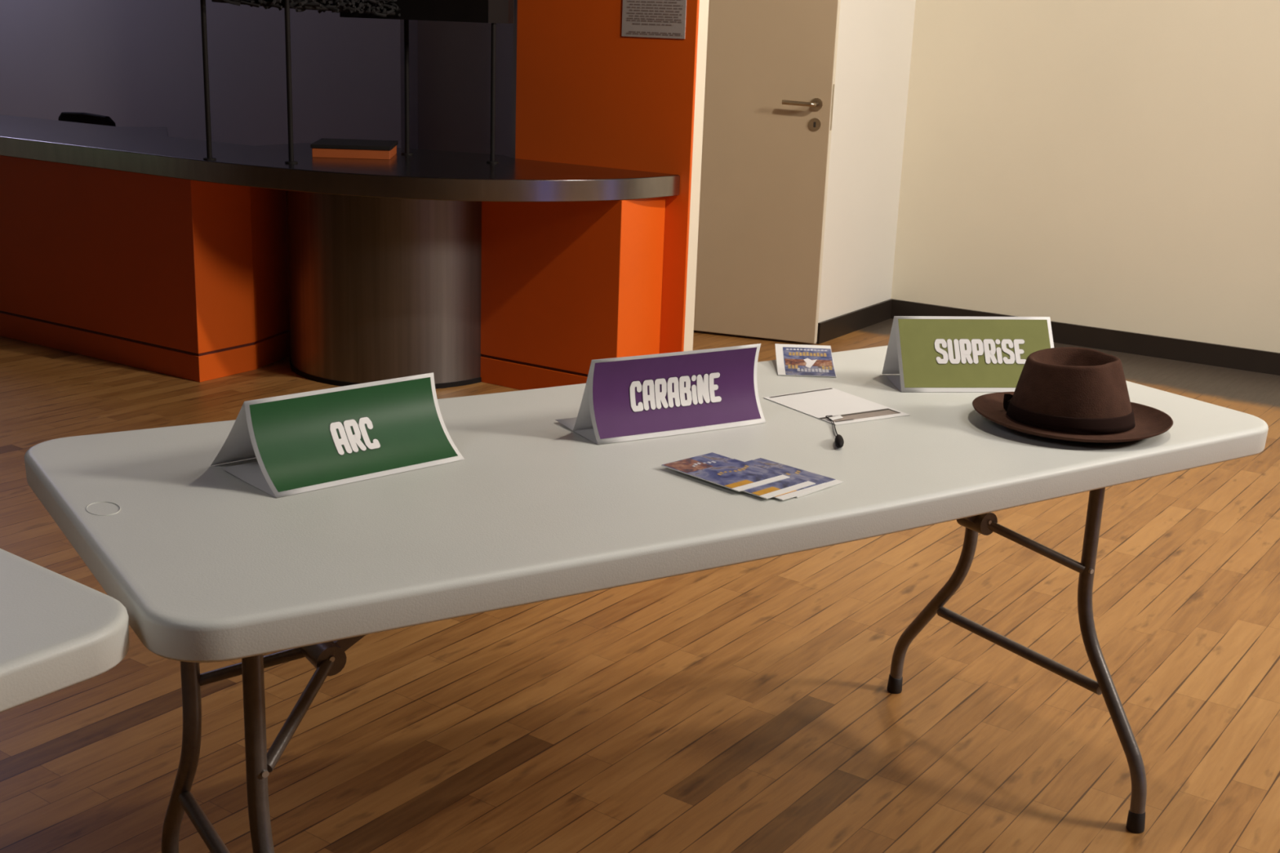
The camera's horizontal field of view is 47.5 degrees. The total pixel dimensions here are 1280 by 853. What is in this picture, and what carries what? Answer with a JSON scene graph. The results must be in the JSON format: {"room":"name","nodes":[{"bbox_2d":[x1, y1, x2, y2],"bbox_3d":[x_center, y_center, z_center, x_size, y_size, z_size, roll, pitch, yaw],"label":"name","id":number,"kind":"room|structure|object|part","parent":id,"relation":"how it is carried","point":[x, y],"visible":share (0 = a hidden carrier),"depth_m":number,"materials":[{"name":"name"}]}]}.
{"room":"reception lobby","nodes":[
{"label":"reception lobby","id":0,"kind":"room"},
{"bbox_2d":[0,0,417,148],"bbox_3d":[-3.062,-2.728,7.883,4.780,3.500,0.120,12,18,31],"label":"wall","id":1,"kind":"structure","parent":0,"point":[132,63],"depth_m":7.47,"materials":[{"name":"grey paint"}]},
{"bbox_2d":[417,20,513,157],"bbox_3d":[-2.491,-2.649,7.675,5.980,3.500,0.130,12,18,31],"label":"wall","id":2,"kind":"structure","parent":0,"point":[454,57],"depth_m":6.75,"materials":[{"name":"grey paint"}]},
{"bbox_2d":[515,0,699,353],"bbox_3d":[-0.114,-1.859,5.146,0.784,3.500,0.014,12,18,31],"label":"wall","id":3,"kind":"structure","parent":0,"point":[588,93],"depth_m":5.31,"materials":[{"name":"paint"}]},
{"bbox_2d":[621,0,686,39],"bbox_3d":[0.049,-1.466,5.126,0.265,0.187,0.003,12,18,31],"label":"notice","id":4,"kind":"object","parent":3,"relation":"attached to","point":[664,19],"visible":1,"depth_m":5.13,"materials":[{"name":"grey paper"}]},
{"bbox_2d":[683,0,709,351],"bbox_3d":[-0.092,-1.870,5.186,0.776,3.500,0.080,12,18,31],"label":"trim","id":5,"kind":"structure","parent":3,"relation":"attached to","point":[704,4],"depth_m":5.24,"materials":[{"name":"white paint"}]},
{"bbox_2d":[0,318,1279,852],"bbox_3d":[-0.869,0.442,3.296,17.388,0.001,18.378,-8,18,-32],"label":"floor","id":6,"kind":"structure","parent":0,"point":[748,707],"depth_m":2.98,"materials":[{"name":"brown wood"}]},
{"bbox_2d":[0,548,128,712],"bbox_3d":[-1.357,0.651,1.090,0.754,0.742,1.831,13,19,35],"label":"folding table","id":7,"kind":"object","parent":6,"relation":"on","point":[58,632],"visible":1,"depth_m":1.45,"materials":[{"name":"white plastic"}]},
{"bbox_2d":[57,111,115,126],"bbox_3d":[-2.659,-1.206,7.481,0.460,0.812,0.440,12,18,31],"label":"bar chair","id":8,"kind":"object","parent":6,"relation":"on","point":[75,117],"visible":0.22,"depth_m":7.20,"materials":[{"name":"black metal"}]},
{"bbox_2d":[0,114,679,390],"bbox_3d":[-3.020,-0.972,6.571,6.817,0.820,1.146,10,17,27],"label":"bar counter","id":9,"kind":"object","parent":6,"relation":"on","point":[126,246],"depth_m":5.35,"materials":[{"name":"wood"}]},
{"bbox_3d":[-3.763,-1.065,6.747,5.317,0.637,0.277,12,18,31],"label":"panel","id":10,"kind":"part","parent":9,"relation":"part of","materials":[{"name":"orange laminate"}]},
{"bbox_3d":[-1.448,-0.677,5.659,0.076,0.637,0.346,6,16,14],"label":"panel","id":11,"kind":"part","parent":9,"relation":"part of","materials":[{"name":"orange laminate"}]},
{"bbox_2d":[0,114,678,201],"bbox_3d":[-3.003,-1.326,6.457,6.776,0.075,1.033,10,18,28],"label":"countertop","id":12,"kind":"structure","parent":9,"relation":"on","point":[150,140],"depth_m":5.35,"materials":[{"name":"metal"}]},
{"bbox_2d":[310,137,398,159],"bbox_3d":[-1.068,-1.042,5.464,0.296,0.048,0.276,1,15,-3],"label":"storage box","id":13,"kind":"object","parent":9,"relation":"on","point":[323,147],"visible":1,"depth_m":5.34,"materials":[{"name":"orange metal"}]},
{"bbox_3d":[-1.067,-1.059,5.459,0.296,0.014,0.276,1,15,-3],"label":"lid","id":14,"kind":"part","parent":13,"relation":"part of","materials":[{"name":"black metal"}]},
{"bbox_2d":[200,0,514,164],"bbox_3d":[-0.962,-1.351,5.218,0.719,0.780,0.998,11,18,30],"label":"rack","id":15,"kind":"object","parent":9,"relation":"on","point":[493,11],"visible":1,"depth_m":5.23,"materials":[{"name":"black metal"}]},
{"bbox_3d":[-1.496,-1.312,5.006,0.017,0.780,0.017,-8,18,-32],"label":"post","id":16,"kind":"part","parent":15,"relation":"part of","materials":[{"name":"black metal"}]},
{"bbox_3d":[-1.207,-1.298,4.995,0.017,0.780,0.017,-8,18,-32],"label":"post","id":17,"kind":"part","parent":15,"relation":"part of","materials":[{"name":"black metal"}]},
{"bbox_3d":[-1.132,-1.572,5.091,0.718,0.242,0.157,-10,20,-37],"label":"rail","id":18,"kind":"part","parent":15,"relation":"part of","materials":[{"name":"black metal"}]},
{"bbox_3d":[-0.877,-1.416,5.468,0.017,0.780,0.017,-8,18,-32],"label":"post","id":19,"kind":"part","parent":15,"relation":"part of","materials":[{"name":"black metal"}]},
{"bbox_3d":[-0.531,-1.350,5.273,0.017,0.780,0.017,-8,18,-32],"label":"post","id":20,"kind":"part","parent":15,"relation":"part of","materials":[{"name":"black metal"}]},
{"bbox_3d":[-0.256,-0.557,5.384,0.622,0.637,0.286,12,18,31],"label":"panel","id":21,"kind":"part","parent":9,"relation":"part of","materials":[{"name":"orange laminate"}]},
{"bbox_2d":[24,345,1268,852],"bbox_3d":[0.082,0.364,2.321,1.831,0.742,0.754,-8,18,-32],"label":"folding table","id":22,"kind":"object","parent":6,"relation":"on","point":[205,564],"visible":0.88,"depth_m":1.91,"materials":[{"name":"grey plastic"}]},
{"bbox_3d":[-0.673,0.405,2.112,0.026,0.706,0.198,-8,18,-32],"label":"leg","id":23,"kind":"part","parent":22,"relation":"part of","materials":[{"name":"grey metal"}]},
{"bbox_3d":[-0.526,0.327,2.006,0.182,0.086,0.017,5,16,9],"label":"brace arm","id":24,"kind":"part","parent":22,"relation":"part of"},
{"bbox_3d":[-0.429,0.515,1.746,0.026,0.706,0.198,-8,18,-32],"label":"leg","id":25,"kind":"part","parent":22,"relation":"part of","materials":[{"name":"grey metal"}]},
{"bbox_3d":[-0.439,0.367,1.875,0.017,0.085,0.182,6,16,14],"label":"brace arm","id":26,"kind":"part","parent":22,"relation":"part of"},
{"bbox_2d":[210,372,464,497],"bbox_3d":[-0.412,-0.004,1.998,0.298,0.115,0.172,-13,21,-42],"label":"sign","id":27,"kind":"object","parent":22,"relation":"on","point":[300,442],"visible":1,"depth_m":1.96,"materials":[{"name":"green paper"}]},
{"bbox_2d":[555,343,765,444],"bbox_3d":[0.036,-0.065,2.274,0.310,0.124,0.143,-8,18,-32],"label":"sign","id":28,"kind":"object","parent":22,"relation":"on","point":[642,397],"visible":1,"depth_m":2.23,"materials":[{"name":"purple paper"}]},
{"bbox_2d":[753,457,843,497],"bbox_3d":[0.193,0.070,2.035,0.148,0.002,0.105,16,21,41],"label":"leaflet","id":29,"kind":"object","parent":22,"relation":"on","point":[833,482],"visible":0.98,"depth_m":2.05,"materials":[{"name":"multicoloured paper"}]},
{"bbox_2d":[745,460,832,500],"bbox_3d":[0.175,0.073,2.017,0.105,0.002,0.148,-13,21,-43],"label":"leaflet","id":30,"kind":"object","parent":29,"relation":"on","point":[819,485],"visible":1,"depth_m":2.00,"materials":[{"name":"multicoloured paper"}]},
{"bbox_2d":[733,458,815,498],"bbox_3d":[0.152,0.071,2.014,0.148,0.002,0.105,17,21,42],"label":"leaflet","id":31,"kind":"object","parent":30,"relation":"on","point":[774,489],"visible":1,"depth_m":1.98,"materials":[{"name":"multicoloured paper"}]},
{"bbox_2d":[661,452,790,491],"bbox_3d":[0.119,0.062,2.035,0.105,0.002,0.148,-13,21,-42],"label":"leaflet","id":32,"kind":"object","parent":31,"relation":"on","point":[713,468],"visible":1,"depth_m":2.03,"materials":[{"name":"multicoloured paper"}]},
{"bbox_2d":[692,461,715,466],"bbox_3d":[0.089,0.052,2.064,0.043,0.001,0.014,-10,19,-37],"label":"print","id":33,"kind":"object","parent":32,"relation":"on","point":[695,464],"depth_m":2.06},
{"bbox_2d":[717,465,749,475],"bbox_3d":[0.132,0.062,2.036,0.066,0.001,0.015,-13,21,-43],"label":"print","id":34,"kind":"object","parent":32,"relation":"on","point":[722,469],"depth_m":2.04,"materials":[{"name":"paper"}]},
{"bbox_2d":[774,343,836,377],"bbox_3d":[0.305,-0.123,2.689,0.105,0.027,0.148,3,15,2],"label":"leaflet","id":35,"kind":"object","parent":22,"relation":"on","point":[799,360],"visible":1,"depth_m":2.69,"materials":[{"name":"multicoloured paper"}]},
{"bbox_2d":[787,364,798,368],"bbox_3d":[0.280,-0.110,2.663,0.018,0.003,0.020,3,15,2],"label":"print","id":36,"kind":"object","parent":35,"relation":"on","point":[789,366],"depth_m":2.66,"materials":[{"name":"yellow paper"}]},
{"bbox_2d":[786,348,826,351],"bbox_3d":[0.313,-0.144,2.736,0.077,0.002,0.007,3,15,2],"label":"print","id":37,"kind":"object","parent":35,"relation":"on","point":[787,349],"depth_m":2.74},
{"bbox_2d":[788,351,826,356],"bbox_3d":[0.313,-0.135,2.719,0.070,0.004,0.017,3,15,2],"label":"print","id":38,"kind":"object","parent":35,"relation":"on","point":[790,353],"depth_m":2.72,"materials":[{"name":"yellow paper"}]},
{"bbox_2d":[797,368,828,372],"bbox_3d":[0.315,-0.103,2.650,0.057,0.003,0.019,3,15,2],"label":"print","id":39,"kind":"object","parent":35,"relation":"on","point":[799,370],"depth_m":2.65},
{"bbox_2d":[822,365,831,369],"bbox_3d":[0.342,-0.107,2.661,0.018,0.003,0.020,3,15,2],"label":"print","id":40,"kind":"object","parent":35,"relation":"on","point":[824,367],"depth_m":2.66,"materials":[{"name":"yellow paper"}]},
{"bbox_2d":[825,415,844,448],"bbox_3d":[0.303,0.004,2.267,0.029,0.014,0.192,4,16,7],"label":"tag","id":41,"kind":"object","parent":22,"relation":"on","point":[839,442],"visible":1,"depth_m":2.21,"materials":[{"name":"black plastic"}]},
{"bbox_3d":[0.302,0.000,2.290,0.012,0.004,0.127,3,15,2],"label":"cord","id":42,"kind":"part","parent":41,"relation":"part of","materials":[{"name":"black metal"}]},
{"bbox_2d":[763,387,910,425],"bbox_3d":[0.325,-0.035,2.425,0.150,0.003,0.201,-8,18,-32],"label":"paper form","id":43,"kind":"object","parent":22,"relation":"on","point":[820,403],"visible":1,"depth_m":2.42,"materials":[{"name":"white paper"}]},
{"bbox_3d":[0.595,0.233,2.904,0.026,0.706,0.198,-8,18,-32],"label":"leg","id":44,"kind":"part","parent":22,"relation":"part of","materials":[{"name":"grey metal"}]},
{"bbox_2d":[881,315,1053,391],"bbox_3d":[0.592,-0.134,2.590,0.286,0.121,0.130,0,16,-6],"label":"sign","id":45,"kind":"object","parent":22,"relation":"on","point":[929,353],"visible":0.96,"depth_m":2.57,"materials":[{"name":"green paper"}]},
{"bbox_3d":[0.700,0.212,2.586,0.182,0.085,0.017,5,16,9],"label":"brace arm","id":46,"kind":"part","parent":22,"relation":"part of"},
{"bbox_2d":[972,346,1173,443],"bbox_3d":[0.696,-0.060,2.336,0.304,0.113,0.303,-8,18,-32],"label":"hat","id":47,"kind":"object","parent":22,"relation":"on","point":[1066,393],"visible":1,"depth_m":2.28,"materials":[{"name":"brown fabric"}]},
{"bbox_3d":[0.839,0.343,2.538,0.026,0.706,0.198,-8,18,-32],"label":"leg","id":48,"kind":"part","parent":22,"relation":"part of","materials":[{"name":"grey metal"}]},
{"bbox_2d":[693,0,840,343],"bbox_3d":[0.413,-1.390,6.237,0.832,2.028,0.180,6,16,15],"label":"door","id":49,"kind":"structure","parent":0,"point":[771,72],"depth_m":6.26,"materials":[{"name":"beige paint"}]},
{"bbox_3d":[0.672,-1.357,6.109,0.145,0.023,0.058,8,16,19],"label":"lever","id":50,"kind":"part","parent":49,"relation":"part of","materials":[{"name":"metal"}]},
{"bbox_3d":[0.737,-1.275,6.141,0.052,0.052,0.007,8,16,19],"label":"keyhole plate","id":51,"kind":"part","parent":49,"relation":"part of","materials":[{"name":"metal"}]},
{"bbox_3d":[0.742,-1.354,6.117,0.052,0.052,0.008,8,16,19],"label":"handle","id":52,"kind":"part","parent":49,"relation":"part of","materials":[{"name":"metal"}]},
{"bbox_3d":[0.808,-1.343,6.122,0.002,0.190,0.022,8,16,19],"label":"lock plate","id":53,"kind":"part","parent":49,"relation":"part of","materials":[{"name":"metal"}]},
{"bbox_2d":[815,0,915,343],"bbox_3d":[1.046,-2.158,6.379,0.120,3.500,0.934,12,18,31],"label":"wall","id":54,"kind":"structure","parent":0,"point":[875,39],"depth_m":6.53,"materials":[{"name":"white paint"}]},
{"bbox_2d":[816,298,893,343],"bbox_3d":[1.003,-0.492,6.744,0.014,0.093,0.799,12,18,31],"label":"baseboard","id":55,"kind":"structure","parent":54,"relation":"attached to","point":[835,327],"depth_m":6.70,"materials":[{"name":"black wood"}]},
{"bbox_2d":[890,0,1279,352],"bbox_3d":[4.512,-1.564,4.703,7.630,3.500,0.135,12,18,31],"label":"wall","id":56,"kind":"structure","parent":0,"point":[1107,164],"depth_m":6.39,"materials":[{"name":"beige paint"}]},
{"bbox_2d":[890,298,1279,375],"bbox_3d":[4.415,0.093,5.094,7.617,0.093,0.016,12,18,31],"label":"baseboard","id":57,"kind":"structure","parent":56,"relation":"attached to","point":[1167,348],"depth_m":6.43,"materials":[{"name":"black wood"}]}
]}

